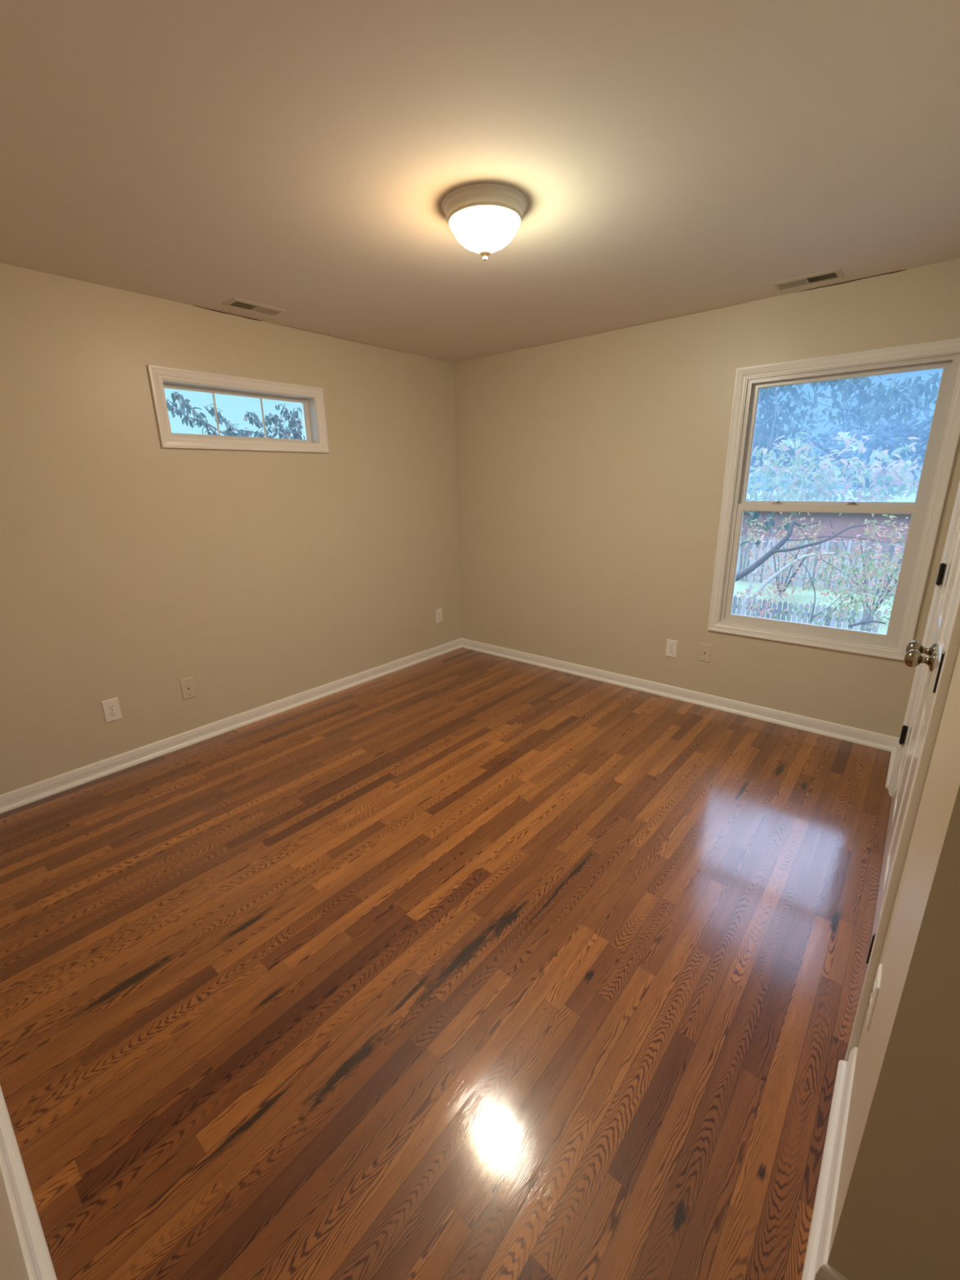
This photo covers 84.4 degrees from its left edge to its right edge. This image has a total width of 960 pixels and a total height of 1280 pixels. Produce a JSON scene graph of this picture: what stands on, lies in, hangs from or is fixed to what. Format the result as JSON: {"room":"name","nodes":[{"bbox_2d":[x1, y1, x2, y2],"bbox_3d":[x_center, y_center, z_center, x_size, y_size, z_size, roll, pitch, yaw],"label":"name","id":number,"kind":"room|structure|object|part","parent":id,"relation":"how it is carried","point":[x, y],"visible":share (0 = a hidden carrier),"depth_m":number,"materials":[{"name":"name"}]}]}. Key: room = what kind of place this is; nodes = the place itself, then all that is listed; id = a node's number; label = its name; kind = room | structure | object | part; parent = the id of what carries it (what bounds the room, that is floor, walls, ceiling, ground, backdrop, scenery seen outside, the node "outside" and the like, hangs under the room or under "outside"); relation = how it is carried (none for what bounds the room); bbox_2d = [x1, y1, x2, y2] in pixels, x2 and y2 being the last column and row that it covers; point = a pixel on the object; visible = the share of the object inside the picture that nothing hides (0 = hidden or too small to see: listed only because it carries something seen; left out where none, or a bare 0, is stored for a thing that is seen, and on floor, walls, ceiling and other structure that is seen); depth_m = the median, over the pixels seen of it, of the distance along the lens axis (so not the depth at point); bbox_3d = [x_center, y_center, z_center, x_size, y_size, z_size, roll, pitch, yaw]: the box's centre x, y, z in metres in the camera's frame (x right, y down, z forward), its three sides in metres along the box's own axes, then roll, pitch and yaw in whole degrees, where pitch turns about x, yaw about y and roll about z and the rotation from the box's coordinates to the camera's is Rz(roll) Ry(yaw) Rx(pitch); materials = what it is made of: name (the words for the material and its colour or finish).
{"room":"empty bedroom","nodes":[
{"label":"empty bedroom","id":0,"kind":"room"},
{"bbox_2d":[0,1166,29,1279],"bbox_3d":[-0.898,0.136,0.600,4.450,2.440,0.150,13,22,38],"label":"wall","id":1,"kind":"structure","parent":0,"point":[12,1264],"depth_m":0.94,"materials":[{"name":"beige paint"}]},
{"bbox_2d":[0,1085,57,1279],"bbox_3d":[-0.819,1.244,1.004,4.450,0.083,0.030,13,22,38],"label":"baseboard","id":2,"kind":"structure","parent":1,"relation":"attached to","point":[38,1263],"depth_m":1.13,"materials":[{"name":"white paint"}]},
{"bbox_2d":[0,262,461,795],"bbox_3d":[-1.428,-0.582,3.451,0.153,2.694,3.960,13,22,38],"label":"wall","id":3,"kind":"structure","parent":0,"point":[132,567],"depth_m":3.02,"materials":[{"name":"beige paint"}]},
{"bbox_2d":[101,697,122,723],"bbox_3d":[-2.005,0.383,2.883,0.008,0.125,0.077,13,22,38],"label":"wall outlet","id":4,"kind":"object","parent":3,"relation":"attached to","point":[111,708],"visible":1,"depth_m":2.88,"materials":[{"name":"white plastic"}]},
{"bbox_2d":[107,704,115,709],"bbox_3d":[-2.003,0.364,2.876,0.003,0.027,0.033,13,22,38],"label":"receptacle","id":5,"kind":"object","parent":4,"relation":"attached to","point":[109,706],"depth_m":2.87,"materials":[{"name":"white plastic"}]},
{"bbox_2d":[109,711,116,715],"bbox_3d":[-2.002,0.402,2.887,0.003,0.027,0.033,13,22,38],"label":"receptacle","id":6,"kind":"object","parent":4,"relation":"attached to","point":[111,713],"depth_m":2.89,"materials":[{"name":"white plastic"}]},
{"bbox_2d":[179,676,196,699],"bbox_3d":[-1.748,0.290,3.173,0.010,0.125,0.077,13,22,38],"label":"cable plate","id":7,"kind":"object","parent":3,"relation":"attached to","point":[187,685],"visible":1,"depth_m":3.17,"materials":[{"name":"plastic"}]},
{"bbox_2d":[0,638,462,813],"bbox_3d":[-1.342,0.444,3.700,0.030,0.083,3.660,13,22,38],"label":"baseboard","id":8,"kind":"structure","parent":3,"relation":"attached to","point":[25,795],"depth_m":3.24,"materials":[{"name":"white paint"}]},
{"bbox_2d":[146,364,328,453],"bbox_3d":[-1.429,-1.360,3.213,0.158,0.403,1.047,13,22,38],"label":"window","id":9,"kind":"structure","parent":3,"relation":"in","point":[311,398],"depth_m":3.13,"materials":[{"name":"white paint"}]},
{"bbox_3d":[-1.459,-1.367,3.237,0.030,0.273,0.917,13,22,38],"label":"sash","id":10,"kind":"part","parent":9,"relation":"part of","materials":[{"name":"white plastic"}]},
{"bbox_3d":[-1.435,-1.361,3.218,0.144,0.289,0.933,13,22,38],"label":"frame","id":11,"kind":"part","parent":9,"relation":"part of","materials":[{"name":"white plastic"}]},
{"bbox_2d":[435,608,442,622],"bbox_3d":[-0.363,-0.218,4.740,0.008,0.125,0.077,13,22,38],"label":"wall outlet","id":12,"kind":"object","parent":3,"relation":"attached to","point":[438,611],"visible":1,"depth_m":4.74,"materials":[{"name":"white plastic"}]},
{"bbox_2d":[0,647,891,1279],"bbox_3d":[0.352,0.984,2.376,4.750,0.250,3.960,13,22,38],"label":"floor","id":13,"kind":"structure","parent":0,"point":[461,963],"depth_m":1.65,"materials":[{"name":"brown wood"}]},
{"bbox_2d":[0,0,959,363],"bbox_3d":[0.305,-1.568,1.610,4.750,0.200,3.960,13,22,38],"label":"ceiling","id":14,"kind":"structure","parent":0,"point":[668,158],"depth_m":1.56,"materials":[{"name":"paint"}]},
{"bbox_2d":[222,297,286,315],"bbox_3d":[-1.232,-1.815,2.896,0.142,0.012,0.296,13,22,38],"label":"ceiling vent","id":15,"kind":"object","parent":14,"relation":"in","point":[234,302],"visible":1,"depth_m":2.88,"materials":[{"name":"metal"}]},
{"bbox_2d":[441,182,527,260],"bbox_3d":[0.018,-1.458,1.899,0.302,0.166,0.302,13,22,38],"label":"ceiling light","id":16,"kind":"object","parent":14,"relation":"attached to","point":[484,218],"visible":1,"depth_m":1.81,"materials":[{"name":"glass"}]},
{"bbox_3d":[0.018,-1.448,1.901,0.253,0.093,0.253,13,22,38],"label":"lamp shade","id":17,"kind":"part","parent":16,"relation":"part of","materials":[{"name":"white glass"}]},
{"bbox_2d":[770,267,844,290],"bbox_3d":[1.632,-1.791,2.641,0.296,0.012,0.142,13,22,38],"label":"ceiling vent","id":18,"kind":"object","parent":14,"relation":"in","point":[837,273],"visible":1,"depth_m":2.63,"materials":[{"name":"metal"}]},
{"bbox_2d":[453,257,959,737],"bbox_3d":[1.613,-0.612,3.367,4.600,2.694,0.153,13,22,38],"label":"wall","id":19,"kind":"structure","parent":0,"point":[590,468],"depth_m":3.60,"materials":[{"name":"beige paint"}]},
{"bbox_2d":[665,639,677,657],"bbox_3d":[1.343,0.062,3.713,0.077,0.125,0.008,13,22,38],"label":"wall outlet","id":20,"kind":"object","parent":19,"relation":"attached to","point":[671,645],"visible":1,"depth_m":3.71,"materials":[{"name":"white plastic"}]},
{"bbox_2d":[461,637,899,751],"bbox_3d":[1.086,0.309,4.003,3.322,0.083,0.030,13,22,38],"label":"baseboard","id":21,"kind":"structure","parent":19,"relation":"attached to","point":[864,737],"depth_m":3.62,"materials":[{"name":"white paint"}]},
{"bbox_2d":[697,643,711,662],"bbox_3d":[1.516,0.087,3.567,0.077,0.125,0.010,13,22,38],"label":"cable plate","id":22,"kind":"object","parent":19,"relation":"attached to","point":[704,653],"visible":1,"depth_m":3.56,"materials":[{"name":"plastic"}]},
{"bbox_2d":[707,337,959,660],"bbox_3d":[1.942,-0.743,3.010,1.050,1.571,0.146,13,22,38],"label":"window","id":23,"kind":"structure","parent":19,"relation":"in","point":[926,509],"depth_m":2.89,"materials":[{"name":"white paint"}]},
{"bbox_3d":[1.937,-0.412,3.096,0.902,0.738,0.028,13,22,38],"label":"sash","id":24,"kind":"part","parent":23,"relation":"part of","materials":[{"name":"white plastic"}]},
{"bbox_3d":[1.947,-1.092,2.921,0.900,0.714,0.028,13,22,38],"label":"sash","id":25,"kind":"part","parent":23,"relation":"part of","materials":[{"name":"white plastic"}]},
{"bbox_2d":[826,647,959,1279],"bbox_3d":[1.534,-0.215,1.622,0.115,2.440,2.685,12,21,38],"label":"wall","id":26,"kind":"structure","parent":0,"point":[942,783],"depth_m":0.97,"materials":[{"name":"beige paint"}]},
{"bbox_2d":[801,1046,857,1279],"bbox_3d":[1.220,1.252,0.853,1.140,0.083,0.541,13,22,38],"label":"baseboard","id":27,"kind":"structure","parent":26,"relation":"attached to","point":[815,1267],"depth_m":1.15,"materials":[{"name":"white paint"}]},
{"bbox_2d":[866,964,882,1031],"bbox_3d":[0.892,0.808,1.200,0.008,0.125,0.077,12,21,38],"label":"wall outlet","id":28,"kind":"object","parent":26,"relation":"attached to","point":[876,987],"visible":1,"depth_m":1.18,"materials":[{"name":"white plastic"}]},
{"bbox_2d":[868,995,871,1009],"bbox_3d":[0.890,0.827,1.207,0.003,0.027,0.033,13,22,38],"label":"receptacle","id":29,"kind":"object","parent":28,"relation":"attached to","point":[870,1000],"depth_m":1.20,"materials":[{"name":"white plastic"}]},
{"bbox_2d":[871,982,875,996],"bbox_3d":[0.890,0.789,1.196,0.003,0.027,0.033,13,22,38],"label":"receptacle","id":30,"kind":"object","parent":28,"relation":"attached to","point":[873,987],"depth_m":1.19,"materials":[{"name":"white plastic"}]},
{"bbox_2d":[884,739,899,788],"bbox_3d":[2.198,0.646,2.812,0.030,0.083,0.491,12,21,38],"label":"baseboard","id":31,"kind":"structure","parent":26,"relation":"attached to","point":[893,753],"depth_m":2.83,"materials":[{"name":"white paint"}]},
{"bbox_2d":[844,481,959,1061],"bbox_3d":[1.537,-0.067,1.681,0.134,2.122,1.680,12,21,38],"label":"door frame","id":32,"kind":"structure","parent":26,"relation":"attached to","point":[953,642],"depth_m":1.24,"materials":[{"name":"white paint"}]},
{"bbox_2d":[866,551,959,968],"bbox_3d":[1.238,0.044,1.449,0.117,2.029,0.766,13,22,38],"label":"door","id":33,"kind":"structure","parent":26,"relation":"in","point":[913,658],"depth_m":1.65,"materials":[{"name":"white paint"}]},
{"bbox_3d":[1.433,0.063,1.728,0.076,0.067,0.067,13,22,38],"label":"knob","id":34,"kind":"part","parent":33,"relation":"part of","materials":[{"name":"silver metal"}]},
{"bbox_2d":[879,509,959,883],"bbox_3d":[1.733,-0.135,2.016,0.111,2.029,0.766,13,22,38],"label":"door","id":35,"kind":"structure","parent":26,"relation":"in","point":[954,551],"depth_m":2.08,"materials":[{"name":"white paint"}]},
{"bbox_3d":[1.512,0.034,1.819,0.076,0.067,0.067,13,22,38],"label":"knob","id":36,"kind":"part","parent":35,"relation":"part of","materials":[{"name":"silver metal"}]},
{"label":"outside","id":37,"kind":"structure","parent":0,"visible":0},
{"bbox_2d":[731,548,901,634],"bbox_3d":[11.536,-5.715,34.013,100.000,0.001,120.000,13,22,38],"label":"ground","id":38,"kind":"structure","parent":37,"point":[805,597],"depth_m":20.54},
{"bbox_2d":[166,390,305,439],"bbox_3d":[-2.349,0.183,5.911,0.676,5.358,1.442,13,22,38],"label":"tree","id":39,"kind":"object","parent":38,"relation":"on","point":[292,425],"visible":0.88,"depth_m":5.14,"materials":[{"name":"green plant"}]},
{"bbox_2d":[739,382,812,546],"bbox_3d":[4.373,-3.604,12.325,5.774,8.690,5.603,-7,18,-18],"label":"broadleaf tree","id":40,"kind":"object","parent":38,"relation":"on","point":[755,514],"visible":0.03,"depth_m":10.98,"materials":[{"name":"green plant"}]},
{"bbox_2d":[740,540,833,615],"bbox_3d":[4.099,0.471,7.447,0.985,3.686,0.179,5,18,19],"label":"branch","id":41,"kind":"object","parent":38,"relation":"on","point":[762,587],"visible":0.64,"depth_m":7.11,"materials":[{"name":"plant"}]},
{"bbox_2d":[741,524,837,598],"bbox_3d":[11.404,-2.923,19.932,3.356,2.774,3.105,13,22,38],"label":"shrub","id":42,"kind":"object","parent":38,"relation":"on","point":[799,567],"visible":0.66,"depth_m":19.81,"materials":[{"name":"green plant"}]},
{"bbox_2d":[731,595,880,632],"bbox_3d":[7.101,-0.493,14.312,5.858,1.480,0.130,13,22,38],"label":"picket fence","id":43,"kind":"object","parent":38,"relation":"on","point":[793,613],"visible":0.21,"depth_m":13.26,"materials":[{"name":"grey wood"}]},
{"bbox_2d":[736,535,904,595],"bbox_3d":[12.914,-3.392,22.658,15.000,2.030,0.130,13,22,38],"label":"picket fence","id":44,"kind":"object","parent":38,"relation":"on","point":[822,546],"visible":0.18,"depth_m":21.91,"materials":[{"name":"grey wood"}]},
{"bbox_2d":[733,386,922,631],"bbox_3d":[2.798,0.076,5.795,2.918,5.445,2.073,13,22,38],"label":"autumn tree","id":45,"kind":"object","parent":38,"relation":"on","point":[886,475],"visible":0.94,"depth_m":4.75,"materials":[{"name":"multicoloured plant"}]},
{"bbox_2d":[740,489,916,556],"bbox_3d":[24.305,-7.540,33.136,19.000,3.550,9.000,13,22,38],"label":"house","id":46,"kind":"structure","parent":38,"relation":"on","point":[842,522],"depth_m":31.09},
{"bbox_2d":[751,371,941,471],"bbox_3d":[3.310,-0.550,6.655,1.289,6.130,3.024,-9,18,-25],"label":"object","id":47,"kind":"object","parent":38,"relation":"on","point":[916,393],"visible":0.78,"depth_m":5.36,"materials":[{"name":"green plant"}]},
{"bbox_2d":[777,373,934,490],"bbox_3d":[31.204,-14.755,40.876,14.760,12.712,16.904,8,19,26],"label":"broadleaf tree","id":48,"kind":"object","parent":38,"relation":"on","point":[879,442],"visible":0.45,"depth_m":38.95,"materials":[{"name":"green plant"}]},
{"bbox_2d":[817,526,909,618],"bbox_3d":[12.511,-2.023,16.500,3.406,2.984,3.320,13,22,38],"label":"shrub","id":49,"kind":"object","parent":38,"relation":"on","point":[888,589],"visible":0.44,"depth_m":16.61,"materials":[{"name":"green plant"}]}
]}

